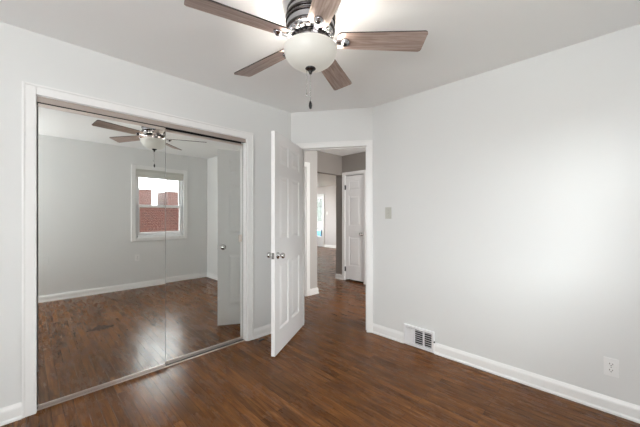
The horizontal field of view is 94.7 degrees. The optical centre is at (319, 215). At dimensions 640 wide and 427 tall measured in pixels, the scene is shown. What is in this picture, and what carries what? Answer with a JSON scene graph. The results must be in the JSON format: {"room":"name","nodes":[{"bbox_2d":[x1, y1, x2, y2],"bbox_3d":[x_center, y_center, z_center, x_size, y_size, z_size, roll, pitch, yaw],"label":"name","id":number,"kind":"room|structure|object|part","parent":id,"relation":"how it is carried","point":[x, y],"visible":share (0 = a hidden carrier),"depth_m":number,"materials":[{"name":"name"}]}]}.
{"room":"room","nodes":[
{"label":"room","id":0,"kind":"room"},
{"bbox_2d":[37,105,37,371],"bbox_3d":[-2.224,0.046,2.147,4.020,2.440,0.680,0,0,-45],"label":"wall","id":1,"kind":"structure","parent":0,"point":[37,105],"depth_m":2.39,"materials":[{"name":"white paint"}]},
{"bbox_2d":[0,22,290,407],"bbox_3d":[-1.870,0.046,1.934,4.220,2.440,0.120,0,0,-45],"label":"wall","id":2,"kind":"structure","parent":0,"point":[25,55],"depth_m":2.02,"materials":[{"name":"white paint"}]},
{"bbox_2d":[38,103,165,407],"bbox_3d":[-1.560,0.261,2.185,0.769,1.977,0.026,0,0,-45],"label":"mirror door","id":3,"kind":"structure","parent":2,"relation":"in","point":[102,179],"depth_m":2.13,"materials":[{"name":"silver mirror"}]},
{"bbox_3d":[-1.561,-0.717,2.187,0.764,0.022,0.022,0,0,-45],"label":"rail","id":4,"kind":"part","parent":3,"relation":"part of","materials":[{"name":"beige metal"}]},
{"bbox_3d":[-1.560,1.239,2.185,0.764,0.020,0.026,0,0,-45],"label":"rail","id":5,"kind":"part","parent":3,"relation":"part of","materials":[{"name":"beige metal"}]},
{"bbox_3d":[-1.290,0.261,2.457,0.002,1.977,0.022,0,0,-45],"label":"frame","id":6,"kind":"part","parent":3,"relation":"part of","materials":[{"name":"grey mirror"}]},
{"bbox_2d":[0,324,270,425],"bbox_3d":[-1.778,1.217,1.925,4.098,0.098,0.022,0,0,-45],"label":"baseboard","id":7,"kind":"structure","parent":2,"relation":"attached to","point":[12,413],"depth_m":1.82,"materials":[{"name":"white paint"}]},
{"bbox_2d":[22,81,253,418],"bbox_3d":[-1.316,0.213,2.472,1.664,2.105,0.140,0,0,-45],"label":"trim","id":8,"kind":"structure","parent":2,"relation":"attached to","point":[30,91],"depth_m":1.88,"materials":[{"name":"white paint"}]},
{"bbox_2d":[37,96,245,143],"bbox_3d":[-1.319,-0.752,2.469,1.519,0.037,0.091,0,0,-45],"label":"track","id":9,"kind":"object","parent":2,"relation":"attached to","point":[42,100],"visible":0.91,"depth_m":2.31,"materials":[{"name":"beige"}]},
{"bbox_2d":[166,129,242,362],"bbox_3d":[-1.065,0.261,2.738,0.776,1.977,0.026,0,0,-45],"label":"mirror door","id":10,"kind":"structure","parent":2,"relation":"in","point":[204,175],"depth_m":2.71,"materials":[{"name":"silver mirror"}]},
{"bbox_3d":[-1.066,-0.717,2.739,0.771,0.022,0.022,0,0,-45],"label":"rail","id":11,"kind":"part","parent":10,"relation":"part of","materials":[{"name":"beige metal"}]},
{"bbox_3d":[-1.065,1.239,2.738,0.771,0.020,0.026,0,0,-45],"label":"rail","id":12,"kind":"part","parent":10,"relation":"part of","materials":[{"name":"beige metal"}]},
{"bbox_2d":[305,151,316,288],"bbox_3d":[-0.722,0.046,4.483,1.405,2.440,0.510,0,0,-45],"label":"wall","id":13,"kind":"structure","parent":0,"point":[310,156],"depth_m":4.74,"materials":[{"name":"grey paint"}]},
{"bbox_2d":[305,162,309,295],"bbox_3d":[-0.538,0.215,4.376,0.939,2.102,0.140,0,0,-45],"label":"trim","id":14,"kind":"structure","parent":13,"relation":"attached to","point":[307,164],"depth_m":4.63,"materials":[{"name":"white paint"}]},
{"bbox_2d":[0,0,639,186],"bbox_3d":[-0.948,-1.224,5.591,10.690,0.100,10.980,0,0,-45],"label":"ceiling","id":15,"kind":"structure","parent":0,"point":[465,38],"depth_m":1.94,"materials":[{"name":"white paint"}]},
{"bbox_2d":[184,0,427,108],"bbox_3d":[-0.084,-0.886,1.674,1.250,0.575,1.235,0,0,-45],"label":"ceiling fan","id":16,"kind":"object","parent":15,"relation":"hanging from","point":[310,47],"visible":1,"depth_m":1.59,"materials":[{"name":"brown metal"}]},
{"bbox_3d":[-0.398,-0.986,1.464,0.495,0.007,0.145,0,13,-30],"label":"blade","id":17,"kind":"part","parent":16,"relation":"part of","materials":[{"name":"brown wood"}]},
{"bbox_3d":[-0.360,-0.986,1.915,0.495,0.007,0.145,0,13,40],"label":"blade","id":18,"kind":"part","parent":16,"relation":"part of","materials":[{"name":"brown wood"}]},
{"bbox_3d":[-0.054,-0.885,1.662,0.300,0.110,0.300,0,0,-45],"label":"lamp shade","id":19,"kind":"part","parent":16,"relation":"part of","materials":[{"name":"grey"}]},
{"bbox_3d":[0.049,-0.986,1.278,0.145,0.007,0.495,13,-3,-15],"label":"blade","id":20,"kind":"part","parent":16,"relation":"part of","materials":[{"name":"brown wood"}]},
{"bbox_3d":[0.089,-0.986,2.033,0.145,0.007,0.495,-14,-5,21],"label":"blade","id":21,"kind":"part","parent":16,"relation":"part of","materials":[{"name":"brown wood"}]},
{"bbox_3d":[0.344,-0.986,1.668,0.495,0.007,0.145,0,-13,-1],"label":"blade","id":22,"kind":"part","parent":16,"relation":"part of","materials":[{"name":"brown wood"}]},
{"bbox_2d":[0,246,639,426],"bbox_3d":[-0.948,1.326,5.591,10.690,0.120,10.980,0,0,-45],"label":"floor","id":23,"kind":"structure","parent":0,"point":[332,372],"depth_m":2.09,"materials":[{"name":"brown wood"}]},
{"bbox_2d":[37,338,244,410],"bbox_3d":[-1.323,1.262,2.473,1.519,0.009,0.079,0,0,-45],"label":"floor track","id":24,"kind":"object","parent":23,"relation":"on","point":[242,339],"visible":0.62,"depth_m":2.51,"materials":[{"name":"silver metal"}]},
{"bbox_2d":[317,185,335,245],"bbox_3d":[1.172,0.046,10.951,0.120,2.440,6.140,0,0,-45],"label":"wall","id":25,"kind":"structure","parent":0,"point":[329,192],"depth_m":11.66,"materials":[{"name":"grey paint"}]},
{"bbox_2d":[317,196,322,246],"bbox_3d":[-0.169,0.238,12.240,0.100,2.055,0.852,0,0,-45],"label":"door","id":26,"kind":"structure","parent":25,"relation":"in","point":[319,223],"depth_m":12.06,"materials":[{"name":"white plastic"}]},
{"bbox_2d":[317,194,323,246],"bbox_3d":[-0.191,0.199,12.219,0.022,2.135,1.010,0,0,-45],"label":"trim","id":27,"kind":"structure","parent":25,"relation":"attached to","point":[317,194],"depth_m":11.88,"materials":[{"name":"white paint"}]},
{"bbox_2d":[317,151,341,175],"bbox_3d":[0.015,-0.984,5.492,1.065,0.380,0.120,0,0,-45],"label":"wall","id":28,"kind":"structure","parent":0,"point":[327,163],"depth_m":5.57,"materials":[{"name":"grey paint"}]},
{"bbox_2d":[291,107,372,143],"bbox_3d":[0.133,0.046,3.348,1.027,2.440,0.120,0,0,11],"label":"wall","id":29,"kind":"structure","parent":0,"point":[357,123],"depth_m":3.29,"materials":[{"name":"white paint"}]},
{"bbox_2d":[267,131,301,356],"bbox_3d":[-0.316,0.250,2.983,0.169,2.008,0.756,0,0,16],"label":"door","id":30,"kind":"structure","parent":29,"relation":"in","point":[286,156],"depth_m":2.86,"materials":[{"name":"white paint"}]},
{"bbox_3d":[-0.351,0.362,2.666,0.067,0.064,0.064,0,0,16],"label":"knob","id":31,"kind":"part","parent":30,"relation":"part of","materials":[{"name":"silver metal"}]},
{"bbox_2d":[296,140,372,332],"bbox_3d":[0.162,0.224,3.341,0.858,2.085,0.158,0,0,11],"label":"trim","id":32,"kind":"structure","parent":29,"relation":"attached to","point":[356,144],"depth_m":3.21,"materials":[{"name":"white paint"}]},
{"bbox_2d":[336,152,365,279],"bbox_3d":[1.335,0.046,4.281,2.366,2.440,3.780,0,0,-45],"label":"wall","id":33,"kind":"structure","parent":0,"point":[352,162],"depth_m":5.83,"materials":[{"name":"grey paint"}]},
{"bbox_2d":[310,274,365,295],"bbox_3d":[0.617,1.217,4.765,1.240,0.098,2.080,0,0,-45],"label":"baseboard","id":34,"kind":"structure","parent":33,"relation":"attached to","point":[313,291],"depth_m":4.77,"materials":[{"name":"white paint"}]},
{"bbox_2d":[345,174,362,281],"bbox_3d":[0.641,0.234,5.617,0.102,2.000,0.454,0,0,-45],"label":"door","id":35,"kind":"structure","parent":33,"relation":"in","point":[354,184],"depth_m":5.63,"materials":[{"name":"white paint"}]},
{"bbox_2d":[342,170,365,283],"bbox_3d":[0.682,0.213,5.649,0.140,2.105,0.570,0,0,-45],"label":"trim","id":36,"kind":"structure","parent":33,"relation":"attached to","point":[359,172],"depth_m":5.54,"materials":[{"name":"white paint"}]},
{"bbox_2d":[373,24,639,405],"bbox_3d":[1.535,0.046,2.320,0.120,2.440,2.599,0,0,-45],"label":"wall","id":37,"kind":"structure","parent":0,"point":[511,236],"depth_m":2.23,"materials":[{"name":"white paint"}]},
{"bbox_2d":[385,207,390,218],"bbox_3d":[0.705,-0.026,3.055,0.018,0.120,0.072,0,0,-45],"label":"light switch","id":38,"kind":"object","parent":37,"relation":"attached to","point":[387,209],"visible":1,"depth_m":3.06,"materials":[{"name":"grey plastic"}]},
{"bbox_2d":[404,323,434,352],"bbox_3d":[0.942,1.166,2.805,0.034,0.192,0.320,0,0,-45],"label":"air vent","id":39,"kind":"object","parent":37,"relation":"in","point":[421,338],"visible":1,"depth_m":2.81,"materials":[{"name":"white metal"}]},
{"bbox_3d":[0.879,1.168,2.880,0.010,0.134,0.078,0,0,-45],"label":"closed louver panel","id":40,"kind":"part","parent":39,"relation":"part of","materials":[{"name":"white metal"}]},
{"bbox_2d":[372,323,639,423],"bbox_3d":[1.443,1.217,2.311,0.022,0.098,2.476,0,0,-45],"label":"baseboard","id":41,"kind":"structure","parent":37,"relation":"attached to","point":[629,411],"depth_m":2.16,"materials":[{"name":"white paint"}]},
{"bbox_2d":[604,356,618,377],"bbox_3d":[1.869,0.974,1.893,0.009,0.116,0.070,0,0,-45],"label":"electrical outlet","id":42,"kind":"object","parent":37,"relation":"attached to","point":[611,366],"visible":1,"depth_m":1.89,"materials":[{"name":"white plastic"}]},
{"label":"outside","id":43,"kind":"structure","parent":0,"visible":0},
{"bbox_3d":[7.084,1.991,7.058,100.000,0.050,120.000,0,0,-45],"label":"ground","id":44,"kind":"structure","parent":43,"visible":0},
{"bbox_2d":[317,199,321,235],"bbox_3d":[-0.222,-0.261,17.720,3.738,4.455,4.095,0,0,-45],"label":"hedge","id":45,"kind":"object","parent":44,"relation":"on","point":[319,201],"visible":0.07,"depth_m":15.65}
]}

